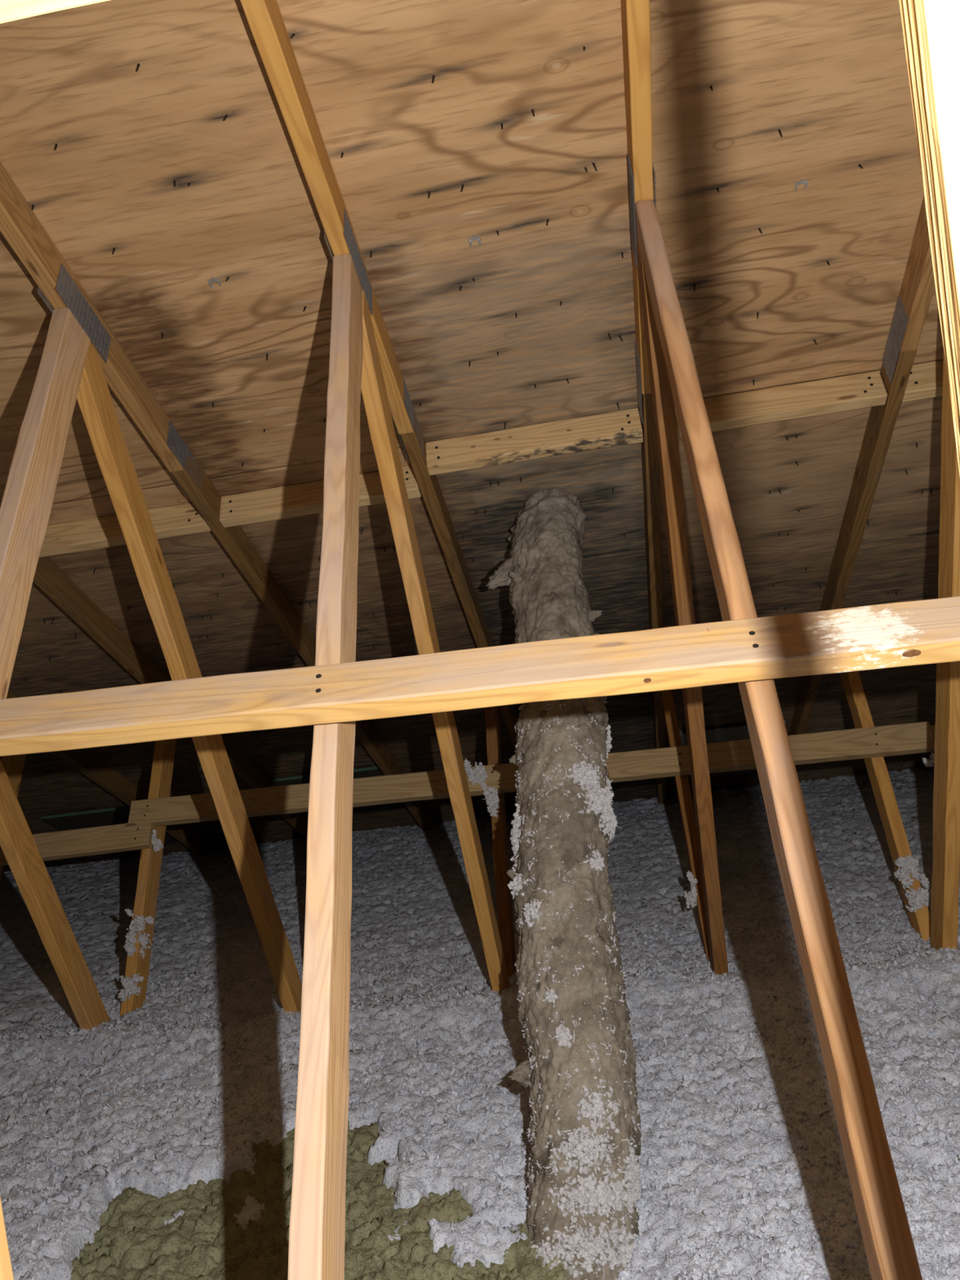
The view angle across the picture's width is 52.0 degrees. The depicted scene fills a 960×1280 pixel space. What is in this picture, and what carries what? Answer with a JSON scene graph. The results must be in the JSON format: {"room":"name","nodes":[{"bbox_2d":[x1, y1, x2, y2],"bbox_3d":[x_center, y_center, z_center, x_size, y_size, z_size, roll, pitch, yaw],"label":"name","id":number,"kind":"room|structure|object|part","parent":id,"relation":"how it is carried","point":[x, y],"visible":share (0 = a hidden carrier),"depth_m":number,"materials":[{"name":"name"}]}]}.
{"room":"attic","nodes":[
{"label":"attic","id":0,"kind":"room"},
{"bbox_2d":[0,0,942,871],"bbox_3d":[-0.299,-0.640,2.459,9.400,3.706,5.886,-8,2,7],"label":"ceiling","id":1,"kind":"structure","parent":0,"point":[477,150],"depth_m":2.20,"materials":[{"name":"wood"}]},
{"bbox_3d":[-2.856,0.759,4.588,2.437,0.013,1.217,-8,-30,7],"label":"sheathing panel","id":2,"kind":"part","parent":1,"relation":"part of","materials":[{"name":"brown wood"}]},
{"bbox_2d":[40,806,180,844],"bbox_3d":[-1.840,0.960,5.017,0.530,0.316,0.484,-8,2,7],"label":"ceiling vent","id":3,"kind":"object","parent":1,"relation":"in","point":[117,815],"visible":0.3,"depth_m":4.85,"materials":[{"name":"plastic"}]},
{"bbox_3d":[-1.862,0.010,3.392,2.437,0.013,1.217,-8,-30,7],"label":"sheathing panel","id":4,"kind":"part","parent":1,"relation":"part of","materials":[{"name":"brown wood"}]},
{"bbox_3d":[-1.489,1.064,5.290,2.437,0.013,0.742,-8,-30,7],"label":"sheathing panel","id":5,"kind":"part","parent":1,"relation":"part of","materials":[{"name":"brown wood"}]},
{"bbox_3d":[-0.869,-0.738,2.196,2.437,0.013,1.217,-8,-30,7],"label":"sheathing panel","id":6,"kind":"part","parent":1,"relation":"part of","materials":[{"name":"brown wood"}]},
{"bbox_2d":[272,763,405,817],"bbox_3d":[-0.668,0.744,4.779,0.500,0.316,0.484,-8,2,7],"label":"ceiling vent","id":7,"kind":"object","parent":1,"relation":"in","point":[374,771],"visible":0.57,"depth_m":4.59,"materials":[{"name":"plastic"}]},
{"bbox_3d":[-0.455,0.430,4.298,2.437,0.013,1.217,-8,-30,7],"label":"sheathing panel","id":8,"kind":"part","parent":1,"relation":"part of","materials":[{"name":"brown wood"}]},
{"bbox_3d":[0.538,-0.319,3.102,2.437,0.013,1.217,-8,-30,7],"label":"sheathing panel","id":9,"kind":"part","parent":1,"relation":"part of","materials":[{"name":"brown wood"}]},
{"bbox_3d":[0.911,0.735,5.000,2.437,0.013,0.742,-8,-30,7],"label":"sheathing panel","id":10,"kind":"part","parent":1,"relation":"part of","materials":[{"name":"brown wood"}]},
{"bbox_2d":[679,720,785,778],"bbox_3d":[1.154,0.514,4.596,0.480,0.317,0.480,-8,2,7],"label":"ceiling vent","id":11,"kind":"object","parent":1,"relation":"in","point":[740,732],"visible":0.21,"depth_m":4.42,"materials":[{"name":"grey plastic"}]},
{"bbox_3d":[1.531,-1.067,1.907,2.437,0.013,1.217,-8,-30,7],"label":"sheathing panel","id":12,"kind":"part","parent":1,"relation":"part of","materials":[{"name":"brown wood"}]},
{"bbox_3d":[1.945,0.101,4.009,2.437,0.013,1.217,-8,-30,7],"label":"sheathing panel","id":13,"kind":"part","parent":1,"relation":"part of","materials":[{"name":"brown wood"}]},
{"bbox_3d":[3.312,0.406,4.710,2.437,0.013,0.742,-8,-30,7],"label":"sheathing panel","id":14,"kind":"part","parent":1,"relation":"part of","materials":[{"name":"brown wood"}]},
{"bbox_3d":[-0.021,1.373,2.475,9.400,0.013,6.750,-8,2,7],"label":"floor","id":15,"kind":"structure","parent":0,"visible":0},
{"bbox_2d":[0,1203,13,1279],"bbox_3d":[-0.452,0.909,0.954,0.039,1.150,0.090,-8,2,7],"label":"upright post","id":16,"kind":"object","parent":15,"relation":"on","point":[6,1272],"visible":1,"depth_m":0.98,"materials":[{"name":"brown wood"}]},
{"bbox_2d":[0,690,215,880],"bbox_3d":[-1.977,-0.277,2.766,0.045,3.778,5.922,-8,2,7],"label":"roof truss","id":17,"kind":"object","parent":15,"relation":"on","point":[82,759],"visible":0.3,"depth_m":4.33,"materials":[{"name":"brown wood"}]},
{"bbox_2d":[0,556,308,1030],"bbox_3d":[-1.385,-0.357,2.695,0.063,3.777,5.922,-8,2,7],"label":"roof truss","id":18,"kind":"object","parent":15,"relation":"on","point":[18,845],"visible":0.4,"depth_m":3.05,"materials":[{"name":"brown wood"}]},
{"bbox_2d":[0,820,155,866],"bbox_3d":[-2.258,0.822,3.518,2.300,0.095,0.082,-8,2,7],"label":"brace","id":19,"kind":"object","parent":18,"relation":"attached to","point":[121,837],"visible":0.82,"depth_m":3.39,"materials":[{"name":"brown wood"}]},
{"bbox_2d":[151,826,162,852],"bbox_3d":[-1.116,0.683,3.378,0.035,0.089,0.039,-8,2,7],"label":"clump","id":20,"kind":"object","parent":19,"relation":"attached to","point":[157,842],"visible":1,"depth_m":3.37,"materials":[{"name":"grey fabric"}]},
{"bbox_2d":[40,502,210,557],"bbox_3d":[-1.046,-0.314,2.819,0.569,0.091,0.076,-8,2,7],"label":"blocking","id":21,"kind":"object","parent":18,"relation":"attached to","point":[184,519],"visible":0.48,"depth_m":2.80,"materials":[{"name":"brown wood"}]},
{"bbox_2d":[118,970,142,1002],"bbox_3d":[-1.111,1.094,3.120,0.075,0.094,0.059,-8,2,-5],"label":"clump","id":22,"kind":"object","parent":18,"relation":"attached to","point":[126,981],"visible":1,"depth_m":3.11,"materials":[{"name":"grey fabric"}]},
{"bbox_2d":[123,919,150,962],"bbox_3d":[-1.123,0.981,3.211,0.089,0.151,0.064,-8,2,7],"label":"clump","id":23,"kind":"object","parent":18,"relation":"attached to","point":[128,947],"visible":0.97,"depth_m":3.20,"materials":[{"name":"grey fabric"}]},
{"bbox_2d":[127,905,152,932],"bbox_3d":[-1.120,0.925,3.241,0.065,0.114,0.057,-7,2,17],"label":"clump","id":24,"kind":"object","parent":18,"relation":"attached to","point":[137,919],"visible":0.74,"depth_m":3.23,"materials":[{"name":"grey fabric"}]},
{"bbox_2d":[0,161,433,1012],"bbox_3d":[-0.779,-0.441,2.622,0.048,3.777,5.922,-8,2,7],"label":"roof truss","id":25,"kind":"object","parent":15,"relation":"on","point":[81,355],"visible":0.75,"depth_m":2.22,"materials":[{"name":"brown wood"}]},
{"bbox_3d":[-0.893,-0.697,2.127,0.003,0.078,0.210,-8,-30,7],"label":"connector plate","id":26,"kind":"part","parent":25,"relation":"part of","materials":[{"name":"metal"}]},
{"bbox_3d":[-0.852,-0.702,2.122,0.003,0.078,0.210,-8,-30,7],"label":"connector plate","id":27,"kind":"part","parent":25,"relation":"part of","materials":[{"name":"metal"}]},
{"bbox_3d":[-0.808,-0.469,2.574,0.003,0.078,0.210,-8,-30,7],"label":"connector plate","id":28,"kind":"part","parent":25,"relation":"part of","materials":[{"name":"metal"}]},
{"bbox_3d":[-0.767,-0.475,2.569,0.003,0.078,0.210,-8,-30,7],"label":"connector plate","id":29,"kind":"part","parent":25,"relation":"part of","materials":[{"name":"metal"}]},
{"bbox_2d":[218,466,421,527],"bbox_3d":[-0.447,-0.399,2.742,0.569,0.091,0.076,-8,2,7],"label":"blocking","id":30,"kind":"object","parent":25,"relation":"attached to","point":[308,498],"visible":0.7,"depth_m":2.73,"materials":[{"name":"brown wood"}]},
{"bbox_2d":[240,0,517,1279],"bbox_3d":[-0.177,-0.523,2.549,0.045,3.777,5.922,-8,2,7],"label":"roof truss","id":31,"kind":"object","parent":15,"relation":"on","point":[362,359],"visible":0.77,"depth_m":1.69,"materials":[{"name":"orange wood"}]},
{"bbox_2d":[0,0,107,22],"bbox_3d":[-0.366,-0.381,0.553,1.452,0.125,0.059,-8,2,7],"label":"brace","id":32,"kind":"object","parent":31,"relation":"attached to","point":[9,9],"visible":1,"depth_m":0.54,"materials":[{"name":"brown wood"}]},
{"bbox_3d":[-0.293,-0.779,2.054,0.003,0.078,0.210,-8,-30,7],"label":"connector plate","id":33,"kind":"part","parent":31,"relation":"part of","materials":[{"name":"metal"}]},
{"bbox_3d":[-0.252,-0.784,2.049,0.003,0.078,0.210,-8,-30,7],"label":"connector plate","id":34,"kind":"part","parent":31,"relation":"part of","materials":[{"name":"metal"}]},
{"bbox_3d":[-0.208,-0.551,2.502,0.003,0.078,0.210,-8,-30,7],"label":"connector plate","id":35,"kind":"part","parent":31,"relation":"part of","materials":[{"name":"metal"}]},
{"bbox_3d":[-0.167,-0.557,2.497,0.003,0.078,0.210,-8,-30,7],"label":"connector plate","id":36,"kind":"part","parent":31,"relation":"part of","materials":[{"name":"metal"}]},
{"bbox_2d":[127,721,934,826],"bbox_3d":[0.100,0.456,3.260,2.674,0.144,0.081,-8,2,8],"label":"brace","id":37,"kind":"object","parent":31,"relation":"attached to","point":[912,738],"visible":0.8,"depth_m":3.21,"materials":[{"name":"brown wood"}]},
{"bbox_2d":[463,758,487,786],"bbox_3d":[-0.014,0.457,3.251,0.089,0.139,0.046,-8,2,7],"label":"clump","id":38,"kind":"object","parent":37,"relation":"attached to","point":[480,771],"visible":0.85,"depth_m":3.24,"materials":[{"name":"grey fabric"}]},
{"bbox_2d":[480,780,500,816],"bbox_3d":[0.036,0.516,3.222,0.065,0.120,0.058,-8,2,7],"label":"clump","id":39,"kind":"object","parent":37,"relation":"hanging from","point":[491,798],"visible":1,"depth_m":3.21,"materials":[{"name":"grey fabric"}]},
{"bbox_2d":[920,751,933,768],"bbox_3d":[1.399,0.372,3.053,0.063,0.051,0.024,-6,3,39],"label":"clump","id":40,"kind":"object","parent":37,"relation":"hanging from","point":[926,763],"visible":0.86,"depth_m":3.05,"materials":[{"name":"grey fabric"}]},
{"bbox_2d":[930,724,934,739],"bbox_3d":[2.211,0.206,2.982,1.613,0.094,0.081,-8,2,7],"label":"brace","id":41,"kind":"object","parent":37,"relation":"attached to","point":[932,726],"visible":0.18,"depth_m":3.08,"materials":[{"name":"brown wood"}]},
{"bbox_2d":[425,408,643,475],"bbox_3d":[0.139,-0.522,2.596,0.569,0.091,0.076,-8,2,7],"label":"blocking","id":42,"kind":"object","parent":31,"relation":"attached to","point":[599,431],"visible":1,"depth_m":2.58,"materials":[{"name":"brown wood"}]},
{"bbox_2d":[0,767,959,1279],"bbox_3d":[-0.207,1.066,3.365,6.906,0.195,4.209,-8,2,7],"label":"insulation","id":43,"kind":"object","parent":15,"relation":"on","point":[411,892],"visible":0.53,"depth_m":2.56},
{"bbox_2d":[70,1121,566,1279],"bbox_3d":[-0.373,1.144,1.833,1.034,0.075,0.983,-8,2,-5],"label":"insulation patch","id":44,"kind":"object","parent":43,"relation":"on","point":[133,1241],"visible":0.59,"depth_m":1.89,"materials":[{"name":"yellow fabric"}]},
{"bbox_2d":[0,896,959,1279],"bbox_3d":[0.072,1.045,2.368,3.118,0.155,1.919,-8,2,7],"label":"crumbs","id":45,"kind":"object","parent":43,"relation":"on","point":[799,1142],"visible":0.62,"depth_m":2.27,"materials":[{"name":"grey fabric"}]},
{"bbox_2d":[485,488,643,1279],"bbox_3d":[0.196,0.414,2.309,0.328,1.714,1.523,-8,2,7],"label":"duct","id":46,"kind":"object","parent":15,"relation":"on","point":[584,1184],"visible":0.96,"depth_m":2.04,"materials":[{"name":"grey fabric"}]},
{"bbox_2d":[621,0,922,1279],"bbox_3d":[0.427,-0.606,2.476,0.060,3.777,5.922,-8,2,7],"label":"roof truss","id":47,"kind":"object","parent":15,"relation":"on","point":[668,381],"visible":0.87,"depth_m":1.60,"materials":[{"name":"orange wood"}]},
{"bbox_3d":[0.307,-0.861,1.982,0.003,0.078,0.210,-8,-30,7],"label":"connector plate","id":48,"kind":"part","parent":47,"relation":"part of","materials":[{"name":"metal"}]},
{"bbox_3d":[0.392,-0.634,2.429,0.003,0.078,0.210,-8,-30,7],"label":"connector plate","id":49,"kind":"part","parent":47,"relation":"part of","materials":[{"name":"metal"}]},
{"bbox_3d":[0.348,-0.867,1.977,0.003,0.078,0.210,-8,-30,7],"label":"connector plate","id":50,"kind":"part","parent":47,"relation":"part of","materials":[{"name":"metal"}]},
{"bbox_2d":[684,871,699,905],"bbox_3d":[0.636,0.750,2.966,0.044,0.098,0.050,-8,2,7],"label":"clump","id":51,"kind":"object","parent":47,"relation":"attached to","point":[692,898],"visible":1,"depth_m":2.96,"materials":[{"name":"grey fabric"}]},
{"bbox_2d":[675,370,887,437],"bbox_3d":[0.740,-0.602,2.528,0.569,0.091,0.077,-8,2,7],"label":"blocking","id":52,"kind":"object","parent":47,"relation":"attached to","point":[867,389],"visible":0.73,"depth_m":2.50,"materials":[{"name":"brown wood"}]},
{"bbox_2d":[787,198,959,950],"bbox_3d":[1.021,-0.687,2.405,0.052,3.777,5.922,-8,2,7],"label":"roof truss","id":53,"kind":"object","parent":15,"relation":"on","point":[917,287],"visible":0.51,"depth_m":2.50,"materials":[{"name":"brown wood"}]},
{"bbox_2d":[0,595,959,755],"bbox_3d":[-0.175,0.072,1.406,2.802,0.155,0.094,-8,2,8],"label":"brace","id":54,"kind":"object","parent":53,"relation":"attached to","point":[927,631],"visible":1,"depth_m":1.36,"materials":[{"name":"brown wood"}]},
{"bbox_3d":[0.992,-0.716,2.357,0.003,0.078,0.210,-8,-30,7],"label":"connector plate","id":55,"kind":"part","parent":53,"relation":"part of","materials":[{"name":"metal"}]},
{"bbox_2d":[893,853,920,880],"bbox_3d":[1.258,0.673,2.893,0.080,0.086,0.058,-8,2,7],"label":"clump","id":56,"kind":"object","parent":53,"relation":"attached to","point":[910,862],"visible":0.75,"depth_m":2.88,"materials":[{"name":"grey fabric"}]},
{"bbox_2d":[901,866,932,909],"bbox_3d":[1.272,0.720,2.848,0.104,0.123,0.085,-8,2,7],"label":"clump","id":57,"kind":"object","parent":53,"relation":"attached to","point":[921,900],"visible":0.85,"depth_m":2.84,"materials":[{"name":"grey fabric"}]},
{"bbox_2d":[902,360,942,402],"bbox_3d":[1.340,-0.683,2.457,0.569,0.092,0.076,-8,2,7],"label":"blocking","id":58,"kind":"object","parent":53,"relation":"attached to","point":[925,380],"visible":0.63,"depth_m":2.46,"materials":[{"name":"brown wood"}]},
{"bbox_2d":[901,0,959,493],"bbox_3d":[0.191,-0.223,0.405,0.018,3.254,0.033,-8,2,7],"label":"upright post","id":59,"kind":"object","parent":15,"relation":"on","point":[931,28],"visible":1,"depth_m":0.40,"materials":[{"name":"brown wood"}]}
]}

